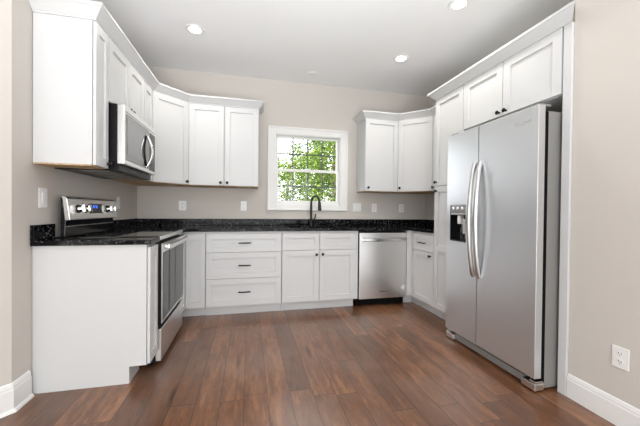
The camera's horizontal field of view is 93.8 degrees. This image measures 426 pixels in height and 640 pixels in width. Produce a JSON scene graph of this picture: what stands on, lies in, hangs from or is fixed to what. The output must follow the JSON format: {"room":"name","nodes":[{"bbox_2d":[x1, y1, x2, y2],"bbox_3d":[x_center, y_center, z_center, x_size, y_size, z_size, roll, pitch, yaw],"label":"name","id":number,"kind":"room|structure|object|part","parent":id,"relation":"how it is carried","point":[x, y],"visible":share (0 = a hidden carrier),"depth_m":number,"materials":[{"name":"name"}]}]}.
{"room":"kitchen","nodes":[
{"label":"kitchen","id":0,"kind":"room"},
{"bbox_2d":[0,0,11,386],"bbox_3d":[-2.266,-0.291,0.725,0.085,2.749,2.150,1,1,32],"label":"wall","id":1,"kind":"structure","parent":0,"point":[5,5],"depth_m":1.60,"materials":[{"name":"grey paint"}]},
{"bbox_2d":[0,370,33,417],"bbox_3d":[-2.092,1.005,0.952,0.103,0.157,1.804,1,1,29],"label":"baseboard","id":2,"kind":"structure","parent":1,"relation":"attached to","point":[12,394],"depth_m":1.64,"materials":[{"name":"white paint"}]},
{"bbox_2d":[12,0,136,381],"bbox_3d":[-1.955,-0.306,2.579,0.120,2.749,2.005,0,1,-13],"label":"wall","id":3,"kind":"structure","parent":0,"point":[27,177],"depth_m":1.73,"materials":[{"name":"grey paint"}]},
{"bbox_2d":[38,188,46,207],"bbox_3d":[-1.720,-0.094,1.861,0.009,0.122,0.078,0,1,-13],"label":"light switch","id":4,"kind":"object","parent":3,"relation":"attached to","point":[42,192],"visible":1,"depth_m":1.85,"materials":[{"name":"white plastic"}]},
{"bbox_2d":[30,224,54,240],"bbox_3d":[-1.711,0.117,1.852,0.020,0.094,0.201,0,1,-13],"label":"backsplash","id":5,"kind":"structure","parent":3,"relation":"attached to","point":[42,231],"depth_m":1.83,"materials":[{"name":"black stone"}]},
{"bbox_2d":[33,12,112,168],"bbox_3d":[-1.541,-0.737,1.892,0.354,0.890,0.178,0,1,-13],"label":"upper cabinet","id":6,"kind":"object","parent":3,"relation":"attached to","point":[71,54],"visible":1,"depth_m":1.81,"materials":[{"name":"white paint"}]},
{"bbox_3d":[-1.569,-0.296,1.891,0.300,0.008,0.174,0,1,-13],"label":"panel","id":7,"kind":"part","parent":6,"relation":"part of","materials":[{"name":"brown wood"}]},
{"bbox_3d":[-1.405,-0.738,1.923,0.017,0.882,0.168,0,1,-13],"label":"door","id":8,"kind":"part","parent":6,"relation":"part of","materials":[{"name":"white paint"}]},
{"bbox_2d":[28,0,264,115],"bbox_3d":[-1.303,-1.229,2.770,0.766,0.079,2.258,1,1,23],"label":"crown molding","id":9,"kind":"structure","parent":6,"relation":"on","point":[83,9],"depth_m":2.15,"materials":[{"name":"white paint"}]},
{"bbox_2d":[117,197,119,208],"bbox_3d":[-1.974,-0.100,2.934,0.009,0.116,0.072,0,1,-13],"label":"wall outlet","id":10,"kind":"object","parent":3,"relation":"attached to","point":[118,198],"visible":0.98,"depth_m":2.93,"materials":[{"name":"white plastic"}]},
{"bbox_2d":[112,218,137,229],"bbox_3d":[-1.991,0.107,3.036,0.020,0.086,0.784,0,1,-13],"label":"backsplash","id":11,"kind":"structure","parent":3,"relation":"attached to","point":[122,223],"depth_m":3.04,"materials":[{"name":"black stone"}]},
{"bbox_2d":[109,38,143,119],"bbox_3d":[-1.640,-0.971,2.318,0.354,0.434,0.698,0,1,-13],"label":"upper cabinet","id":12,"kind":"object","parent":3,"relation":"attached to","point":[126,85],"visible":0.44,"depth_m":2.28,"materials":[{"name":"white paint"}]},
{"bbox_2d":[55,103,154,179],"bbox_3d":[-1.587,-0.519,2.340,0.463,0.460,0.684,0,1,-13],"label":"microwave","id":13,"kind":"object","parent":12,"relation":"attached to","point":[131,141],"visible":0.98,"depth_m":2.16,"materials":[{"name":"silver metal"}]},
{"bbox_3d":[-1.437,-0.543,2.374,0.047,0.410,0.682,0,1,-13],"label":"door","id":14,"kind":"part","parent":13,"relation":"part of","materials":[{"name":"silver metal"}]},
{"bbox_3d":[-1.414,-0.511,2.481,0.063,0.275,0.018,0,1,-27],"label":"handle","id":15,"kind":"part","parent":13,"relation":"part of","materials":[{"name":"silver metal"}]},
{"bbox_3d":[-1.466,-0.969,2.186,0.017,0.426,0.349,0,1,-13],"label":"door","id":16,"kind":"part","parent":12,"relation":"part of","materials":[{"name":"white paint"}]},
{"bbox_3d":[-1.546,-0.974,2.524,0.017,0.426,0.331,0,1,-13],"label":"door","id":17,"kind":"part","parent":12,"relation":"part of","materials":[{"name":"white paint"}]},
{"bbox_2d":[109,81,152,181],"bbox_3d":[-1.766,-0.748,2.777,0.324,0.890,0.243,0,1,-13],"label":"upper cabinet","id":18,"kind":"object","parent":3,"relation":"attached to","point":[148,92],"visible":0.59,"depth_m":2.82,"materials":[{"name":"white paint"}]},
{"bbox_3d":[-1.780,-0.307,2.779,0.300,0.008,0.239,0,1,-13],"label":"panel","id":19,"kind":"part","parent":18,"relation":"part of","materials":[{"name":"brown wood"}]},
{"bbox_3d":[-1.616,-0.749,2.812,0.017,0.882,0.233,0,1,-13],"label":"door","id":20,"kind":"part","parent":18,"relation":"part of","materials":[{"name":"white paint"}]},
{"bbox_2d":[137,66,426,218],"bbox_3d":[-0.304,-0.302,3.929,3.715,2.749,0.140,0,1,-13],"label":"wall","id":21,"kind":"structure","parent":0,"point":[287,104],"depth_m":3.79,"materials":[{"name":"grey paint"}]},
{"bbox_2d":[118,91,191,186],"bbox_3d":[-1.721,-0.752,3.210,0.610,0.890,0.586,0,1,-13],"label":"upper cabinet","id":22,"kind":"object","parent":21,"relation":"attached to","point":[170,115],"visible":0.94,"depth_m":3.10,"materials":[{"name":"white paint"}]},
{"bbox_3d":[-1.734,-0.311,3.215,0.592,0.008,0.577,0,1,-13],"label":"panel","id":23,"kind":"part","parent":22,"relation":"part of","materials":[{"name":"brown wood"}]},
{"bbox_3d":[-1.538,-0.751,3.099,0.017,0.882,0.389,1,1,32],"label":"door","id":24,"kind":"part","parent":22,"relation":"part of","materials":[{"name":"white paint"}]},
{"bbox_2d":[179,201,185,210],"bbox_3d":[-1.627,-0.087,3.541,0.085,0.116,0.009,0,1,-13],"label":"wall outlet","id":25,"kind":"object","parent":21,"relation":"attached to","point":[182,204],"visible":1,"depth_m":3.54,"materials":[{"name":"white plastic"}]},
{"bbox_2d":[188,103,258,188],"bbox_3d":[-1.101,-0.748,3.485,0.751,0.890,0.338,0,1,-13],"label":"upper cabinet","id":26,"kind":"object","parent":21,"relation":"attached to","point":[223,141],"visible":1,"depth_m":3.35,"materials":[{"name":"white paint"}]},
{"bbox_3d":[-1.252,-0.750,3.313,0.362,0.882,0.017,0,1,-13],"label":"door","id":27,"kind":"part","parent":26,"relation":"part of","materials":[{"name":"white paint"}]},
{"bbox_3d":[-1.111,-0.307,3.513,0.747,0.008,0.286,0,1,-13],"label":"panel","id":28,"kind":"part","parent":26,"relation":"part of","materials":[{"name":"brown wood"}]},
{"bbox_3d":[-0.888,-0.747,3.399,0.369,0.882,0.017,0,1,-13],"label":"door","id":29,"kind":"part","parent":26,"relation":"part of","materials":[{"name":"white paint"}]},
{"bbox_2d":[240,201,246,210],"bbox_3d":[-0.945,-0.087,3.702,0.072,0.116,0.009,0,1,-13],"label":"wall outlet","id":30,"kind":"object","parent":21,"relation":"attached to","point":[243,203],"visible":1,"depth_m":3.70,"materials":[{"name":"white plastic"}]},
{"bbox_2d":[138,219,424,225],"bbox_3d":[-0.290,0.118,3.852,3.708,0.082,0.019,0,1,-13],"label":"backsplash","id":31,"kind":"structure","parent":21,"relation":"attached to","point":[141,222],"depth_m":3.76,"materials":[{"name":"black stone"}]},
{"bbox_2d":[267,125,347,210],"bbox_3d":[-0.160,-0.563,3.941,1.052,1.060,0.156,0,1,-13],"label":"window","id":32,"kind":"structure","parent":21,"relation":"in","point":[274,132],"depth_m":3.90,"materials":[{"name":"white paint"}]},
{"bbox_2d":[278,139,335,169],"bbox_3d":[-0.165,-0.766,3.963,0.780,0.400,0.008,0,1,-13],"label":"grille","id":33,"kind":"object","parent":32,"relation":"attached to","point":[331,140],"depth_m":3.96,"materials":[{"name":"grey"}]},
{"bbox_2d":[278,172,335,200],"bbox_3d":[-0.162,-0.344,3.935,0.780,0.373,0.008,0,1,-13],"label":"grille","id":34,"kind":"object","parent":32,"relation":"attached to","point":[292,186],"depth_m":3.93,"materials":[{"name":"grey"}]},
{"bbox_3d":[-0.163,-0.765,3.956,0.839,0.454,0.030,0,1,-13],"label":"sash","id":35,"kind":"part","parent":32,"relation":"part of","materials":[{"name":"white paint"}]},
{"bbox_3d":[-0.160,-0.339,3.929,0.839,0.454,0.030,0,1,-13],"label":"sash","id":36,"kind":"part","parent":32,"relation":"part of","materials":[{"name":"white paint"}]},
{"bbox_2d":[353,203,360,211],"bbox_3d":[0.502,-0.075,4.045,0.112,0.116,0.009,0,1,-13],"label":"light switch","id":37,"kind":"object","parent":21,"relation":"attached to","point":[356,206],"visible":1,"depth_m":4.04,"materials":[{"name":"white plastic"}]},
{"bbox_2d":[372,204,376,211],"bbox_3d":[0.745,-0.070,4.103,0.072,0.116,0.009,0,1,-13],"label":"wall outlet","id":38,"kind":"object","parent":21,"relation":"attached to","point":[374,206],"visible":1,"depth_m":4.10,"materials":[{"name":"white plastic"}]},
{"bbox_2d":[356,119,397,192],"bbox_3d":[0.753,-0.725,3.924,0.453,0.906,0.338,0,1,-13],"label":"upper cabinet","id":39,"kind":"object","parent":21,"relation":"attached to","point":[377,140],"visible":1,"depth_m":3.80,"materials":[{"name":"white paint"}]},
{"bbox_3d":[0.743,-0.276,3.952,0.449,0.008,0.286,0,1,-13],"label":"panel","id":40,"kind":"part","parent":39,"relation":"part of","materials":[{"name":"brown wood"}]},
{"bbox_2d":[353,105,435,124],"bbox_3d":[0.971,-1.214,3.656,1.275,0.079,0.394,1,1,27],"label":"crown molding","id":41,"kind":"structure","parent":39,"relation":"on","point":[364,114],"depth_m":3.73,"materials":[{"name":"white paint"}]},
{"bbox_2d":[399,204,403,211],"bbox_3d":[1.141,-0.067,4.197,0.072,0.116,0.009,0,1,-13],"label":"wall outlet","id":42,"kind":"object","parent":21,"relation":"attached to","point":[401,206],"visible":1,"depth_m":4.19,"materials":[{"name":"white plastic"}]},
{"bbox_2d":[394,116,434,193],"bbox_3d":[1.290,-0.720,3.913,0.614,0.906,0.607,0,1,-13],"label":"upper cabinet","id":43,"kind":"object","parent":21,"relation":"attached to","point":[415,136],"visible":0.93,"depth_m":3.73,"materials":[{"name":"white paint"}]},
{"bbox_3d":[1.292,-0.270,3.922,0.594,0.008,0.596,0,1,-13],"label":"panel","id":44,"kind":"part","parent":43,"relation":"part of","materials":[{"name":"brown wood"}]},
{"bbox_2d":[0,299,615,425],"bbox_3d":[-0.245,1.169,0.302,5.550,0.120,7.260,0,1,-13],"label":"floor","id":45,"kind":"structure","parent":0,"point":[389,364],"depth_m":1.93,"materials":[{"name":"brown wood"}]},
{"bbox_2d":[32,243,157,393],"bbox_3d":[-1.421,0.639,1.938,0.633,0.883,0.178,0,1,-13],"label":"base cabinet","id":46,"kind":"object","parent":45,"relation":"on","point":[95,307],"visible":0.89,"depth_m":1.85,"materials":[{"name":"white paint"}]},
{"bbox_2d":[30,224,159,245],"bbox_3d":[-1.407,0.135,1.924,0.644,0.124,0.201,0,1,-13],"label":"countertop","id":47,"kind":"structure","parent":46,"relation":"on","point":[42,234],"depth_m":1.85,"materials":[{"name":"black stone"}]},
{"bbox_3d":[-1.121,0.593,2.009,0.017,0.752,0.168,0,1,-13],"label":"door","id":48,"kind":"part","parent":46,"relation":"part of","materials":[{"name":"white paint"}]},
{"bbox_2d":[55,196,187,365],"bbox_3d":[-1.485,0.481,2.385,0.688,1.190,0.728,0,1,-13],"label":"range","id":49,"kind":"object","parent":45,"relation":"on","point":[81,217],"visible":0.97,"depth_m":2.25,"materials":[{"name":"silver metal"}]},
{"bbox_3d":[-1.656,-0.031,2.088,0.044,0.052,0.048,0,1,-13],"label":"knob","id":50,"kind":"part","parent":49,"relation":"part of","materials":[{"name":"silver metal"}]},
{"bbox_3d":[-1.751,-0.036,2.316,0.051,0.162,0.728,0,1,-13],"label":"control panel","id":51,"kind":"part","parent":49,"relation":"part of","materials":[{"name":"silver metal"}]},
{"bbox_3d":[-1.676,-0.032,2.173,0.044,0.052,0.048,0,1,-13],"label":"knob","id":52,"kind":"part","parent":49,"relation":"part of","materials":[{"name":"silver metal"}]},
{"bbox_3d":[-1.756,-0.036,2.509,0.044,0.052,0.048,0,1,-13],"label":"knob","id":53,"kind":"part","parent":49,"relation":"part of","materials":[{"name":"silver metal"}]},
{"bbox_2d":[55,230,178,237],"bbox_3d":[-1.513,0.167,2.373,0.622,0.024,0.708,0,1,-13],"label":"cooktop","id":54,"kind":"object","parent":49,"relation":"in","point":[90,233],"depth_m":2.23,"materials":[{"name":"black glass"}]},
{"bbox_3d":[-1.246,0.615,2.441,0.020,0.865,0.704,0,1,-13],"label":"frame","id":55,"kind":"part","parent":49,"relation":"part of","materials":[{"name":"silver metal"}]},
{"bbox_3d":[-1.221,0.929,2.451,0.038,0.227,0.696,0,1,-13],"label":"storage drawer","id":56,"kind":"part","parent":49,"relation":"part of","materials":[{"name":"silver metal"}]},
{"bbox_3d":[-1.217,0.499,2.447,0.036,0.578,0.696,0,1,-13],"label":"oven door","id":57,"kind":"part","parent":49,"relation":"part of","materials":[{"name":"black plastic"}]},
{"bbox_3d":[-1.203,0.173,2.446,0.014,0.026,0.708,0,1,-13],"label":"trim","id":58,"kind":"part","parent":49,"relation":"part of","materials":[{"name":"silver metal"}]},
{"bbox_3d":[-1.170,0.235,2.455,0.048,0.038,0.668,0,1,-13],"label":"handle","id":59,"kind":"part","parent":49,"relation":"part of","materials":[{"name":"silver metal"}]},
{"bbox_2d":[179,232,206,316],"bbox_3d":[-1.609,0.625,3.143,0.819,0.883,0.801,0,1,-13],"label":"base cabinet","id":60,"kind":"object","parent":45,"relation":"on","point":[193,299],"visible":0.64,"depth_m":3.02,"materials":[{"name":"white paint"}]},
{"bbox_3d":[-1.332,0.585,2.897,0.017,0.746,0.188,0,1,-13],"label":"door","id":61,"kind":"part","parent":60,"relation":"part of","materials":[{"name":"white paint"}]},
{"bbox_3d":[-1.255,0.585,3.024,0.182,0.746,0.017,0,1,-13],"label":"door","id":62,"kind":"part","parent":60,"relation":"part of","materials":[{"name":"white paint"}]},
{"bbox_2d":[112,218,433,232],"bbox_3d":[-0.170,0.138,3.348,3.708,0.116,1.057,0,1,-13],"label":"countertop","id":63,"kind":"structure","parent":60,"relation":"on","point":[187,225],"depth_m":3.56,"materials":[{"name":"black stone"}]},
{"bbox_2d":[309,195,320,225],"bbox_3d":[-0.053,-0.033,3.796,0.188,0.390,0.073,1,1,36],"label":"faucet","id":64,"kind":"object","parent":63,"relation":"on","point":[314,196],"visible":1,"depth_m":3.81,"materials":[{"name":"black metal"}]},
{"bbox_3d":[-0.060,-0.060,3.787,0.161,0.335,0.029,1,1,38],"label":"spout","id":65,"kind":"part","parent":64,"relation":"part of","materials":[{"name":"black metal"}]},
{"bbox_2d":[206,231,281,315],"bbox_3d":[-0.852,0.631,3.402,0.769,0.883,0.642,0,1,-13],"label":"base cabinet","id":66,"kind":"object","parent":45,"relation":"on","point":[243,269],"visible":1,"depth_m":3.14,"materials":[{"name":"white paint"}]},
{"bbox_3d":[-0.791,0.822,3.136,0.760,0.279,0.017,0,1,-13],"label":"drawer","id":67,"kind":"part","parent":66,"relation":"part of","materials":[{"name":"white paint"}]},
{"bbox_3d":[-0.788,0.545,3.134,0.760,0.268,0.017,0,1,-13],"label":"drawer","id":68,"kind":"part","parent":66,"relation":"part of","materials":[{"name":"white paint"}]},
{"bbox_3d":[-0.785,0.311,3.131,0.760,0.191,0.017,0,1,-13],"label":"drawer","id":69,"kind":"part","parent":66,"relation":"part of","materials":[{"name":"white paint"}]},
{"bbox_2d":[280,231,357,310],"bbox_3d":[-0.052,0.637,3.596,0.871,0.883,0.634,0,1,-13],"label":"base cabinet","id":70,"kind":"object","parent":45,"relation":"on","point":[319,269],"visible":0.95,"depth_m":3.32,"materials":[{"name":"white paint"}]},
{"bbox_3d":[-0.206,0.312,3.269,0.406,0.183,0.017,0,1,-13],"label":"drawer","id":71,"kind":"part","parent":70,"relation":"part of","materials":[{"name":"white paint"}]},
{"bbox_3d":[-0.210,0.688,3.272,0.406,0.556,0.017,0,1,-13],"label":"door","id":72,"kind":"part","parent":70,"relation":"part of","materials":[{"name":"white paint"}]},
{"bbox_3d":[0.194,0.692,3.368,0.413,0.556,0.017,0,1,-13],"label":"door","id":73,"kind":"part","parent":70,"relation":"part of","materials":[{"name":"white paint"}]},
{"bbox_3d":[0.199,0.315,3.365,0.410,0.183,0.017,0,1,-13],"label":"drawer","id":74,"kind":"part","parent":70,"relation":"part of","materials":[{"name":"white paint"}]},
{"bbox_2d":[356,231,406,305],"bbox_3d":[0.672,0.646,3.750,0.600,0.866,0.640,0,1,-13],"label":"dishwasher","id":75,"kind":"object","parent":45,"relation":"on","point":[381,254],"visible":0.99,"depth_m":3.48,"materials":[{"name":"silver metal"}]},
{"bbox_3d":[0.742,0.307,3.456,0.556,0.042,0.044,0,1,-13],"label":"handle","id":76,"kind":"part","parent":75,"relation":"part of","materials":[{"name":"silver metal"}]},
{"bbox_2d":[403,230,418,304],"bbox_3d":[1.272,0.648,3.903,0.632,0.883,0.651,0,1,-13],"label":"base cabinet","id":77,"kind":"object","parent":45,"relation":"on","point":[409,297],"visible":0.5,"depth_m":3.56,"materials":[{"name":"white paint"}]},
{"bbox_2d":[413,231,439,316],"bbox_3d":[1.398,0.654,3.388,0.618,0.883,0.404,0,1,-13],"label":"base cabinet","id":78,"kind":"object","parent":45,"relation":"on","point":[423,242],"visible":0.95,"depth_m":3.32,"materials":[{"name":"white paint"}]},
{"bbox_3d":[1.146,0.325,3.322,0.017,0.183,0.390,0,1,-13],"label":"drawer","id":79,"kind":"part","parent":78,"relation":"part of","materials":[{"name":"white paint"}]},
{"bbox_3d":[1.142,0.702,3.326,0.017,0.556,0.390,0,1,-13],"label":"door","id":80,"kind":"part","parent":78,"relation":"part of","materials":[{"name":"white paint"}]},
{"bbox_2d":[433,85,465,319],"bbox_3d":[1.504,-0.030,2.981,0.609,2.262,0.418,0,1,-13],"label":"pantry cabinet","id":81,"kind":"object","parent":45,"relation":"on","point":[450,107],"visible":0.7,"depth_m":3.00,"materials":[{"name":"white paint"}]},
{"bbox_3d":[1.240,0.358,2.923,0.017,1.253,0.408,0,1,-13],"label":"door","id":82,"kind":"part","parent":81,"relation":"part of","materials":[{"name":"white paint"}]},
{"bbox_3d":[1.252,-0.718,2.913,0.017,0.886,0.408,0,1,-13],"label":"door","id":83,"kind":"part","parent":81,"relation":"part of","materials":[{"name":"white paint"}]},
{"bbox_2d":[427,0,574,100],"bbox_3d":[1.501,-1.197,2.487,0.414,0.079,1.468,0,1,-13],"label":"crown molding","id":84,"kind":"structure","parent":81,"relation":"on","point":[562,17],"depth_m":2.17,"materials":[{"name":"white paint"}]},
{"bbox_2d":[445,103,561,391],"bbox_3d":[1.531,0.213,2.322,0.774,1.790,0.856,0,1,-13],"label":"refrigerator","id":85,"kind":"object","parent":45,"relation":"on","point":[504,182],"visible":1,"depth_m":2.03,"materials":[{"name":"grey metal"}]},
{"bbox_3d":[1.196,0.172,2.496,0.053,1.690,0.363,0,1,-13],"label":"freezer door","id":86,"kind":"part","parent":85,"relation":"part of","materials":[{"name":"silver metal"}]},
{"bbox_3d":[1.175,0.051,2.335,0.083,0.895,0.045,0,1,-13],"label":"handle","id":87,"kind":"part","parent":85,"relation":"part of","materials":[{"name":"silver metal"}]},
{"bbox_3d":[1.191,0.052,2.269,0.083,0.895,0.045,0,1,-13],"label":"handle","id":88,"kind":"part","parent":85,"relation":"part of","materials":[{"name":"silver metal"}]},
{"bbox_3d":[1.296,0.177,2.077,0.053,1.690,0.487,0,1,-13],"label":"door","id":89,"kind":"part","parent":85,"relation":"part of","materials":[{"name":"silver metal"}]},
{"bbox_2d":[557,22,574,395],"bbox_3d":[1.780,-0.017,1.899,0.584,2.262,0.049,0,1,-13],"label":"end panel","id":90,"kind":"object","parent":45,"relation":"on","point":[569,29],"visible":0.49,"depth_m":1.82,"materials":[{"name":"white paint"}]},
{"bbox_2d":[90,0,573,96],"bbox_3d":[-0.215,-1.700,0.274,5.550,0.120,7.260,0,1,-13],"label":"ceiling","id":91,"kind":"structure","parent":0,"point":[354,44],"depth_m":2.81,"materials":[{"name":"white paint"}]},
{"bbox_2d":[185,24,204,34],"bbox_3d":[-1.140,-1.670,2.731,0.166,0.006,0.166,0,1,-13],"label":"recessed light","id":92,"kind":"object","parent":91,"relation":"in","point":[194,29],"visible":1,"depth_m":2.73,"materials":[{"name":"white paint"}]},
{"bbox_2d":[308,71,317,75],"bbox_3d":[-0.084,-1.667,3.587,0.120,0.006,0.120,0,1,-13],"label":"ceiling disc","id":93,"kind":"object","parent":91,"relation":"attached to","point":[311,73],"visible":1,"depth_m":3.57,"materials":[{"name":"white paint"}]},
{"bbox_2d":[393,55,408,62],"bbox_3d":[0.869,-1.653,3.213,0.166,0.006,0.166,0,1,-13],"label":"recessed light","id":94,"kind":"object","parent":91,"relation":"in","point":[399,58],"visible":1,"depth_m":3.21,"materials":[{"name":"white paint"}]},
{"bbox_2d":[448,0,470,10],"bbox_3d":[1.095,-1.643,2.360,0.166,0.006,0.166,0,1,-13],"label":"recessed light","id":95,"kind":"object","parent":91,"relation":"in","point":[454,5],"visible":1,"depth_m":2.36,"materials":[{"name":"white paint"}]},
{"bbox_2d":[426,5,574,219],"bbox_3d":[1.840,-0.272,3.196,0.120,2.749,2.555,0,1,-13],"label":"wall","id":96,"kind":"structure","parent":0,"point":[431,102],"depth_m":4.18,"materials":[{"name":"grey paint"}]},
{"bbox_2d":[425,219,433,225],"bbox_3d":[1.626,0.139,3.764,0.019,0.082,1.036,0,1,-13],"label":"backsplash","id":97,"kind":"structure","parent":96,"relation":"attached to","point":[427,222],"depth_m":4.16,"materials":[{"name":"black stone"}]},
{"bbox_2d":[431,115,435,190],"bbox_3d":[1.547,-0.712,3.433,0.336,0.906,0.454,0,1,-13],"label":"upper cabinet","id":98,"kind":"object","parent":96,"relation":"attached to","point":[433,186],"visible":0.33,"depth_m":3.59,"materials":[{"name":"white paint"}]},
{"bbox_2d":[464,28,563,129],"bbox_3d":[1.664,-0.946,2.340,0.609,0.414,0.878,0,1,-13],"label":"upper cabinet","id":99,"kind":"object","parent":96,"relation":"attached to","point":[533,75],"visible":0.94,"depth_m":2.15,"materials":[{"name":"white paint"}]},
{"bbox_3d":[1.352,-0.952,2.495,0.017,0.408,0.421,0,1,-13],"label":"door","id":100,"kind":"part","parent":99,"relation":"part of","materials":[{"name":"white paint"}]},
{"bbox_3d":[1.453,-0.947,2.071,0.017,0.408,0.437,0,1,-13],"label":"door","id":101,"kind":"part","parent":99,"relation":"part of","materials":[{"name":"white paint"}]},
{"bbox_2d":[568,0,639,409],"bbox_3d":[2.386,-0.232,-0.343,0.690,2.749,4.585,0,1,-13],"label":"wall","id":102,"kind":"structure","parent":0,"point":[604,312],"depth_m":1.64,"materials":[{"name":"grey paint"}]},
{"bbox_2d":[566,373,639,425],"bbox_3d":[1.822,1.059,0.463,0.014,0.140,2.783,0,1,-13],"label":"baseboard","id":103,"kind":"structure","parent":102,"relation":"attached to","point":[614,410],"depth_m":1.63,"materials":[{"name":"white paint"}]},
{"bbox_2d":[612,344,629,371],"bbox_3d":[1.566,0.755,1.563,0.009,0.112,0.074,0,1,-13],"label":"wall outlet","id":104,"kind":"object","parent":102,"relation":"attached to","point":[620,356],"visible":1,"depth_m":1.56,"materials":[{"name":"white plastic"}]},
{"bbox_2d":[616,351,623,356],"bbox_3d":[1.564,0.734,1.562,0.002,0.027,0.033,0,1,-13],"label":"receptacle","id":105,"kind":"object","parent":104,"relation":"attached to","point":[618,353],"depth_m":1.56,"materials":[{"name":"white plastic"}]},
{"bbox_2d":[616,359,623,364],"bbox_3d":[1.564,0.776,1.562,0.002,0.027,0.033,0,1,-13],"label":"receptacle","id":106,"kind":"object","parent":104,"relation":"attached to","point":[618,361],"depth_m":1.56,"materials":[{"name":"white plastic"}]},
{"label":"outside","id":107,"kind":"structure","parent":0,"visible":0},
{"bbox_3d":[-2.977,1.328,15.834,28.000,0.100,23.500,0,1,-13],"label":"ground","id":108,"kind":"structure","parent":107,"visible":0},
{"bbox_2d":[278,140,325,200],"bbox_3d":[-1.260,-0.800,11.300,3.259,4.297,3.006,1,1,16],"label":"tree","id":109,"kind":"object","parent":108,"relation":"on","point":[288,197],"visible":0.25,"depth_m":11.29,"materials":[{"name":"green plant"}]},
{"bbox_2d":[279,140,335,200],"bbox_3d":[0.409,-1.353,8.717,3.500,5.488,3.477,0,1,-13],"label":"tree","id":110,"kind":"object","parent":108,"relation":"on","point":[331,181],"visible":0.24,"depth_m":8.16,"materials":[{"name":"green plant"}]},
{"bbox_2d":[285,140,333,200],"bbox_3d":[0.054,-1.948,15.775,3.721,6.528,4.266,0,1,-13],"label":"tree","id":111,"kind":"object","parent":108,"relation":"on","point":[304,143],"visible":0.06,"depth_m":15.11,"materials":[{"name":"green plant"}]}
]}

